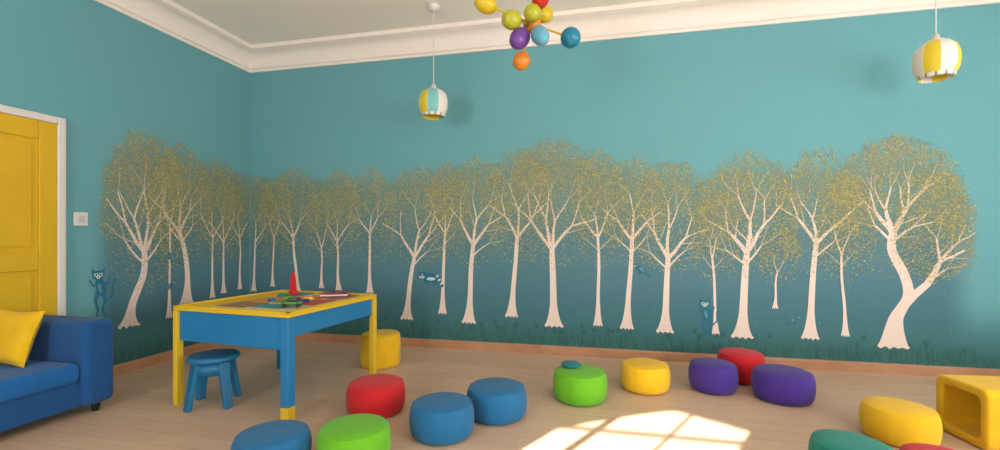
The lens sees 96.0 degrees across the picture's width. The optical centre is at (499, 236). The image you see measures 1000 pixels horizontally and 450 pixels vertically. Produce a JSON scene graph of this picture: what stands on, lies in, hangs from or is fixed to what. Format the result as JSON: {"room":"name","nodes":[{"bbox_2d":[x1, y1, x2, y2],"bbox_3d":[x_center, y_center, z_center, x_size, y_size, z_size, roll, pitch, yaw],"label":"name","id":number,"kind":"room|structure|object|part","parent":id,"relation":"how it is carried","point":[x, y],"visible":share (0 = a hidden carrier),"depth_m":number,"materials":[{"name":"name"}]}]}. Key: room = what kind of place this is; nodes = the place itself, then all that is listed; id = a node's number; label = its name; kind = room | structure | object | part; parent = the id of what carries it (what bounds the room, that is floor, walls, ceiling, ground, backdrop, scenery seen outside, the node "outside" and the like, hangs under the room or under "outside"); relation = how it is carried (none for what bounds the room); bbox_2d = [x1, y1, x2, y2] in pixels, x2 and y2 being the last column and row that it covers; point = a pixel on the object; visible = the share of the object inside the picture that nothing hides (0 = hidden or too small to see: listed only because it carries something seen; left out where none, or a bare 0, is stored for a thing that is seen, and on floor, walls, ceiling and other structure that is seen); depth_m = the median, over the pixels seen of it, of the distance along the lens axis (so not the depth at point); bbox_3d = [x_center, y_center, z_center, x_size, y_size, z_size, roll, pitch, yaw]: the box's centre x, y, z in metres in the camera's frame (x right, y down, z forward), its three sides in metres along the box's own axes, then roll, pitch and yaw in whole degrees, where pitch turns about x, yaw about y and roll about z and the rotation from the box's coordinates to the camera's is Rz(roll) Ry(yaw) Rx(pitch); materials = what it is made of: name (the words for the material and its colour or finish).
{"room":"children's playroom","nodes":[
{"label":"children's playroom","id":0,"kind":"room"},
{"bbox_2d":[0,0,249,363],"bbox_3d":[-3.806,-0.500,2.038,0.100,3.400,6.910,0,0,13],"label":"wall","id":1,"kind":"structure","parent":0,"point":[58,58],"depth_m":3.69,"materials":[{"name":"teal paint"}]},
{"bbox_2d":[0,112,56,314],"bbox_3d":[-3.518,0.160,3.008,0.014,2.060,0.940,0,0,13],"label":"door","id":2,"kind":"structure","parent":1,"relation":"in","point":[44,261],"depth_m":3.38,"materials":[{"name":"yellow wood"}]},
{"bbox_2d":[0,132,37,311],"bbox_3d":[-3.530,0.160,3.011,0.012,2.060,0.940,0,0,13],"label":"molding","id":3,"kind":"structure","parent":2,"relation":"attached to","point":[34,248],"depth_m":3.33,"materials":[{"name":"yellow wood"}]},
{"bbox_2d":[0,138,31,311],"bbox_3d":[-3.518,0.135,3.016,0.009,1.650,0.615,0,0,13],"label":"panels","id":4,"kind":"object","parent":3,"relation":"attached to","point":[15,156],"visible":0.72,"depth_m":3.21,"materials":[{"name":"yellow wood"}]},
{"bbox_2d":[0,104,65,315],"bbox_3d":[-3.520,0.138,3.004,0.035,2.125,1.060,0,0,13],"label":"frame","id":5,"kind":"object","parent":1,"relation":"attached to","point":[61,122],"visible":0.68,"depth_m":3.48,"materials":[{"name":"white wood"}]},
{"bbox_2d":[73,212,87,225],"bbox_3d":[-3.386,-0.145,3.637,0.020,0.110,0.105,0,0,13],"label":"light switch","id":6,"kind":"object","parent":1,"relation":"attached to","point":[79,218],"visible":1,"depth_m":3.63,"materials":[{"name":"white plastic"}]},
{"bbox_2d":[113,342,223,375],"bbox_3d":[-3.200,1.155,4.469,0.018,0.090,1.900,0,0,13],"label":"baseboard","id":7,"kind":"structure","parent":1,"relation":"attached to","point":[122,368],"depth_m":4.24,"materials":[{"name":"brown wood"}]},
{"bbox_2d":[89,103,249,364],"bbox_3d":[-3.187,0.004,4.544,0.007,2.208,1.741,0,0,13],"label":"mural","id":8,"kind":"object","parent":1,"relation":"attached to","point":[169,206],"visible":0.98,"depth_m":4.28,"materials":[{"name":"paint"}]},
{"bbox_2d":[94,0,251,72],"bbox_3d":[-3.646,-2.083,2.053,0.205,0.235,6.810,0,0,13],"label":"trim","id":9,"kind":"structure","parent":1,"relation":"attached to","point":[168,17],"depth_m":4.47,"materials":[{"name":"beige paint"}]},
{"bbox_2d":[171,0,656,44],"bbox_3d":[0.308,-2.250,1.166,8.510,0.100,7.010,0,0,13],"label":"ceiling","id":10,"kind":"structure","parent":0,"point":[254,22],"depth_m":4.45,"materials":[{"name":"beige paint"}]},
{"bbox_2d":[419,2,447,119],"bbox_3d":[-0.630,-1.667,4.272,0.280,1.065,0.280,0,0,37],"label":"pendant lamp","id":11,"kind":"object","parent":10,"relation":"hanging from","point":[433,101],"visible":1,"depth_m":4.18,"materials":[{"name":"white"}]},
{"bbox_3d":[-0.630,-1.266,4.272,0.280,0.262,0.280,0,0,18],"label":"lamp shade","id":12,"kind":"part","parent":11,"relation":"part of","materials":[{"name":"yellow"}]},
{"bbox_3d":[-0.630,-1.788,4.272,0.007,0.765,0.007,0,0,-5],"label":"cord","id":13,"kind":"part","parent":11,"relation":"part of","materials":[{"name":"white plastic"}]},
{"bbox_2d":[474,0,580,70],"bbox_3d":[0.185,-1.675,2.962,0.634,1.049,0.396,0,0,-31],"label":"chandelier","id":14,"kind":"object","parent":10,"relation":"hanging from","point":[537,12],"visible":1,"depth_m":2.88,"materials":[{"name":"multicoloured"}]},
{"bbox_3d":[-0.093,-1.527,2.950,0.148,0.124,0.125,0,0,13],"label":"globe","id":15,"kind":"part","parent":14,"relation":"part of","materials":[{"name":"yellow paint"}]},
{"bbox_3d":[0.074,-1.380,2.860,0.125,0.120,0.132,0,0,13],"label":"globe","id":16,"kind":"part","parent":14,"relation":"part of","materials":[{"name":"yellow paint"}]},
{"bbox_3d":[0.128,-1.280,2.900,0.132,0.152,0.144,0,0,13],"label":"globe","id":17,"kind":"part","parent":14,"relation":"part of","materials":[{"name":"purple paint"}]},
{"bbox_3d":[0.147,-1.213,3.100,0.120,0.124,0.121,0,0,13],"label":"globe","id":18,"kind":"part","parent":14,"relation":"part of","materials":[{"name":"orange paint"}]},
{"bbox_3d":[0.207,-1.433,2.880,0.113,0.113,0.113,0,0,13],"label":"globe","id":19,"kind":"part","parent":14,"relation":"part of","materials":[{"name":"yellow paint"}]},
{"bbox_3d":[0.254,-1.280,2.860,0.123,0.150,0.144,0,0,13],"label":"globe","id":20,"kind":"part","parent":14,"relation":"part of","materials":[{"name":"blue paint"}]},
{"bbox_3d":[0.261,-1.533,2.880,0.120,0.129,0.127,0,0,13],"label":"globe","id":21,"kind":"part","parent":14,"relation":"part of","materials":[{"name":"red paint"}]},
{"bbox_3d":[0.314,-1.553,3.140,0.116,0.122,0.126,0,0,13],"label":"globe","id":22,"kind":"part","parent":14,"relation":"part of","materials":[{"name":"yellow paint"}]},
{"bbox_3d":[0.341,-1.370,2.990,0.259,0.112,0.014,0,0,5],"label":"arm","id":23,"kind":"part","parent":14,"relation":"part of","materials":[{"name":"yellow paint"}]},
{"bbox_3d":[0.468,-1.320,2.980,0.133,0.133,0.133,0,0,13],"label":"globe","id":24,"kind":"part","parent":14,"relation":"part of","materials":[{"name":"teal paint"}]},
{"bbox_2d":[911,0,961,82],"bbox_3d":[3.295,-1.698,3.401,0.280,1.005,0.280,0,0,-12],"label":"pendant lamp","id":25,"kind":"object","parent":10,"relation":"hanging from","point":[939,59],"visible":1,"depth_m":3.33,"materials":[{"name":"white"}]},
{"bbox_3d":[3.295,-1.827,3.401,0.007,0.685,0.007,0,0,10],"label":"cord","id":26,"kind":"part","parent":25,"relation":"part of","materials":[{"name":"white plastic"}]},
{"bbox_3d":[3.295,-1.336,3.401,0.276,0.281,0.276,0,0,-12],"label":"lamp shade","id":27,"kind":"part","parent":25,"relation":"part of","materials":[{"name":"yellow"}]},
{"bbox_2d":[0,340,982,449],"bbox_3d":[0.308,1.250,1.166,8.510,0.100,7.010,0,0,13],"label":"floor","id":28,"kind":"structure","parent":0,"point":[140,413],"depth_m":3.15,"materials":[{"name":"laminate"}]},
{"bbox_2d":[0,315,112,431],"bbox_3d":[-3.301,0.882,2.232,0.740,0.635,2.110,0,0,13],"label":"sofa","id":29,"kind":"object","parent":28,"relation":"on","point":[69,364],"visible":0.78,"depth_m":3.00,"materials":[{"name":"fabric"}]},
{"bbox_2d":[0,309,44,366],"bbox_3d":[-3.208,0.655,2.944,0.364,0.367,0.163,0,0,3],"label":"throw pillow","id":30,"kind":"object","parent":29,"relation":"on","point":[18,330],"visible":1,"depth_m":2.91,"materials":[{"name":"yellow fabric"}]},
{"bbox_2d":[0,360,78,402],"bbox_3d":[-3.163,0.900,2.642,0.590,0.130,0.850,0,0,13],"label":"seat cushion","id":31,"kind":"object","parent":29,"relation":"on","point":[37,378],"depth_m":2.81,"materials":[{"name":"fabric"}]},
{"bbox_3d":[-3.092,0.853,3.164,0.740,0.575,0.200,0,0,13],"label":"arm","id":32,"kind":"part","parent":29,"relation":"part of","materials":[{"name":"fabric"}]},
{"bbox_2d":[183,349,241,412],"bbox_3d":[-2.061,1.020,3.240,0.330,0.360,0.330,0,0,-16],"label":"stool","id":33,"kind":"object","parent":28,"relation":"on","point":[222,363],"visible":1,"depth_m":3.15,"materials":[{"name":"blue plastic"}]},
{"bbox_3d":[-2.130,1.040,3.115,0.076,0.320,0.095,0,0,29],"label":"leg","id":34,"kind":"part","parent":33,"relation":"part of","materials":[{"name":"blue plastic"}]},
{"bbox_3d":[-2.186,1.040,3.309,0.095,0.320,0.076,0,0,29],"label":"leg","id":35,"kind":"part","parent":33,"relation":"part of","materials":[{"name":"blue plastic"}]},
{"bbox_3d":[-2.061,0.863,3.240,0.330,0.045,0.330,0,0,-16],"label":"seat","id":36,"kind":"part","parent":33,"relation":"part of","materials":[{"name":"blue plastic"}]},
{"bbox_3d":[-1.935,1.040,3.171,0.095,0.320,0.076,0,0,29],"label":"leg","id":37,"kind":"part","parent":33,"relation":"part of","materials":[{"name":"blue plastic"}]},
{"bbox_3d":[-1.991,1.040,3.365,0.076,0.320,0.095,0,0,29],"label":"leg","id":38,"kind":"part","parent":33,"relation":"part of","materials":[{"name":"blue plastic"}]},
{"bbox_2d":[231,420,311,449],"bbox_3d":[-1.192,1.104,2.352,0.381,0.193,0.382,0,0,13],"label":"pouf","id":39,"kind":"object","parent":28,"relation":"on","point":[278,434],"visible":1,"depth_m":2.30,"materials":[{"name":"blue fabric"}]},
{"bbox_2d":[173,290,376,419],"bbox_3d":[-1.696,0.844,3.537,1.020,0.712,1.010,0,0,18],"label":"table","id":40,"kind":"object","parent":28,"relation":"on","point":[250,320],"visible":0.84,"depth_m":3.15,"materials":[{"name":"blue wood"}]},
{"bbox_3d":[-2.310,0.863,3.231,0.040,0.675,0.050,0,0,18],"label":"leg","id":41,"kind":"part","parent":40,"relation":"part of","materials":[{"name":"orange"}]},
{"bbox_3d":[-1.990,0.863,4.110,0.070,0.675,0.060,0,0,18],"label":"leg","id":42,"kind":"part","parent":40,"relation":"part of","materials":[{"name":"blue wood"}]},
{"bbox_3d":[-1.390,0.818,2.948,0.065,0.585,0.065,0,0,18],"label":"leg","id":43,"kind":"part","parent":40,"relation":"part of","materials":[{"name":"blue wood"}]},
{"bbox_2d":[267,292,312,301],"bbox_3d":[-1.668,0.477,3.537,0.296,0.024,0.529,0,0,-40],"label":"blocks","id":44,"kind":"object","parent":40,"relation":"on","point":[306,299],"visible":0.85,"depth_m":3.50,"materials":[{"name":"multicoloured plastic"}]},
{"bbox_2d":[281,297,303,307],"bbox_3d":[-1.454,0.457,3.155,0.140,0.065,0.076,0,0,-5],"label":"toy car","id":45,"kind":"object","parent":40,"relation":"on","point":[291,300],"visible":1,"depth_m":3.13,"materials":[{"name":"green plastic"}]},
{"bbox_2d":[288,273,297,293],"bbox_3d":[-1.798,0.397,3.909,0.084,0.180,0.084,0,0,13],"label":"cone","id":46,"kind":"object","parent":40,"relation":"on","point":[293,288],"visible":0.84,"depth_m":3.89,"materials":[{"name":"red plastic"}]},
{"bbox_2d":[319,291,349,296],"bbox_3d":[-1.366,0.475,3.730,0.220,0.025,0.160,0,0,-10],"label":"picture book","id":47,"kind":"object","parent":40,"relation":"on","point":[323,294],"visible":1,"depth_m":3.67,"materials":[{"name":"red paper"}]},
{"bbox_3d":[-1.085,0.863,3.845,0.045,0.675,0.050,0,0,18],"label":"leg","id":48,"kind":"part","parent":40,"relation":"part of","materials":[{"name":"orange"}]},
{"bbox_2d":[315,413,390,449],"bbox_3d":[-0.784,1.100,2.421,0.386,0.201,0.386,0,0,13],"label":"pouf","id":49,"kind":"object","parent":28,"relation":"on","point":[362,431],"visible":1,"depth_m":2.33,"materials":[{"name":"green fabric"}]},
{"bbox_2d":[346,374,405,417],"bbox_3d":[-0.853,1.089,3.097,0.394,0.223,0.396,0,0,13],"label":"pouf","id":50,"kind":"object","parent":28,"relation":"on","point":[383,395],"visible":0.93,"depth_m":2.96,"materials":[{"name":"red fabric"}]},
{"bbox_2d":[360,329,400,369],"bbox_3d":[-1.121,1.048,4.228,0.368,0.305,0.368,0,0,13],"label":"stool","id":51,"kind":"object","parent":28,"relation":"on","point":[388,340],"visible":0.86,"depth_m":4.09,"materials":[{"name":"yellow fabric"}]},
{"bbox_2d":[409,392,473,445],"bbox_3d":[-0.352,1.093,2.741,0.394,0.215,0.392,0,0,13],"label":"pouf","id":52,"kind":"object","parent":28,"relation":"on","point":[438,418],"visible":1,"depth_m":2.60,"materials":[{"name":"blue fabric"}]},
{"bbox_2d":[467,377,526,425],"bbox_3d":[-0.023,1.091,3.021,0.405,0.218,0.408,0,0,13],"label":"pouf","id":53,"kind":"object","parent":28,"relation":"on","point":[496,401],"visible":0.96,"depth_m":2.87,"materials":[{"name":"blue fabric"}]},
{"bbox_2d":[553,364,606,406],"bbox_3d":[0.591,1.086,3.335,0.397,0.228,0.398,0,0,13],"label":"pouf","id":54,"kind":"object","parent":28,"relation":"on","point":[585,385],"visible":0.89,"depth_m":3.18,"materials":[{"name":"green fabric"}]},
{"bbox_2d":[561,360,580,368],"bbox_3d":[0.532,0.954,3.375,0.150,0.034,0.150,0,0,13],"label":"toy","id":55,"kind":"object","parent":54,"relation":"on","point":[570,364],"visible":1,"depth_m":3.34,"materials":[{"name":"plastic"}]},
{"bbox_2d":[621,357,669,394],"bbox_3d":[1.145,1.090,3.551,0.374,0.221,0.376,0,0,13],"label":"pouf","id":56,"kind":"object","parent":28,"relation":"on","point":[643,376],"visible":1,"depth_m":3.41,"materials":[{"name":"yellow fabric"}]},
{"bbox_2d":[688,357,738,394],"bbox_3d":[1.675,1.087,3.539,0.357,0.226,0.358,0,0,13],"label":"pouf","id":57,"kind":"object","parent":28,"relation":"on","point":[713,376],"visible":1,"depth_m":3.41,"materials":[{"name":"purple fabric"}]},
{"bbox_2d":[717,347,765,384],"bbox_3d":[2.021,1.075,3.775,0.365,0.251,0.366,0,0,13],"label":"pouf","id":58,"kind":"object","parent":28,"relation":"on","point":[744,359],"visible":0.73,"depth_m":3.63,"materials":[{"name":"red fabric"}]},
{"bbox_2d":[751,364,815,406],"bbox_3d":[2.096,1.087,3.339,0.410,0.226,0.409,0,0,13],"label":"pouf","id":59,"kind":"object","parent":28,"relation":"on","point":[779,384],"visible":1,"depth_m":3.19,"materials":[{"name":"purple fabric"}]},
{"bbox_2d":[808,429,892,449],"bbox_3d":[1.738,1.101,2.227,0.358,0.199,0.357,0,0,13],"label":"pouf","id":60,"kind":"object","parent":28,"relation":"on","point":[822,439],"visible":1,"depth_m":2.22,"materials":[{"name":"teal fabric"}]},
{"bbox_2d":[859,396,942,446],"bbox_3d":[2.370,1.094,2.676,0.374,0.213,0.373,0,0,13],"label":"pouf","id":61,"kind":"object","parent":28,"relation":"on","point":[897,422],"visible":0.93,"depth_m":2.57,"materials":[{"name":"yellow fabric"}]},
{"bbox_2d":[899,443,953,449],"bbox_3d":[2.076,1.107,2.101,0.338,0.186,0.337,0,0,13],"label":"pouf","id":62,"kind":"object","parent":28,"relation":"on","point":[909,446],"visible":1,"depth_m":2.18,"materials":[{"name":"red fabric"}]},
{"bbox_2d":[936,374,999,449],"bbox_3d":[2.901,1.028,2.649,0.350,0.344,0.350,0,0,7],"label":"seat","id":63,"kind":"object","parent":28,"relation":"on","point":[967,406],"visible":0.91,"depth_m":2.72,"materials":[{"name":"yellow plastic"}]},
{"bbox_2d":[250,3,999,368],"bbox_3d":[1.064,-0.500,4.537,8.510,3.400,0.100,0,0,13],"label":"wall","id":64,"kind":"structure","parent":0,"point":[859,64],"depth_m":4.39,"materials":[{"name":"teal paint"}]},
{"bbox_2d":[250,106,999,368],"bbox_3d":[1.030,0.004,4.488,8.256,2.208,0.007,0,0,13],"label":"mural","id":65,"kind":"object","parent":64,"relation":"attached to","point":[861,237],"visible":0.92,"depth_m":4.35,"materials":[{"name":"paint"}]},
{"bbox_2d":[250,0,999,72],"bbox_3d":[1.031,-2.083,4.388,8.310,0.235,0.205,0,0,13],"label":"trim","id":66,"kind":"structure","parent":64,"relation":"attached to","point":[659,17],"depth_m":4.42,"materials":[{"name":"beige paint"}]},
{"bbox_2d":[295,333,999,376],"bbox_3d":[1.052,1.155,4.479,8.310,0.090,0.018,0,0,13],"label":"baseboard","id":67,"kind":"structure","parent":64,"relation":"attached to","point":[812,364],"depth_m":4.38,"materials":[{"name":"brown wood"}]}
]}

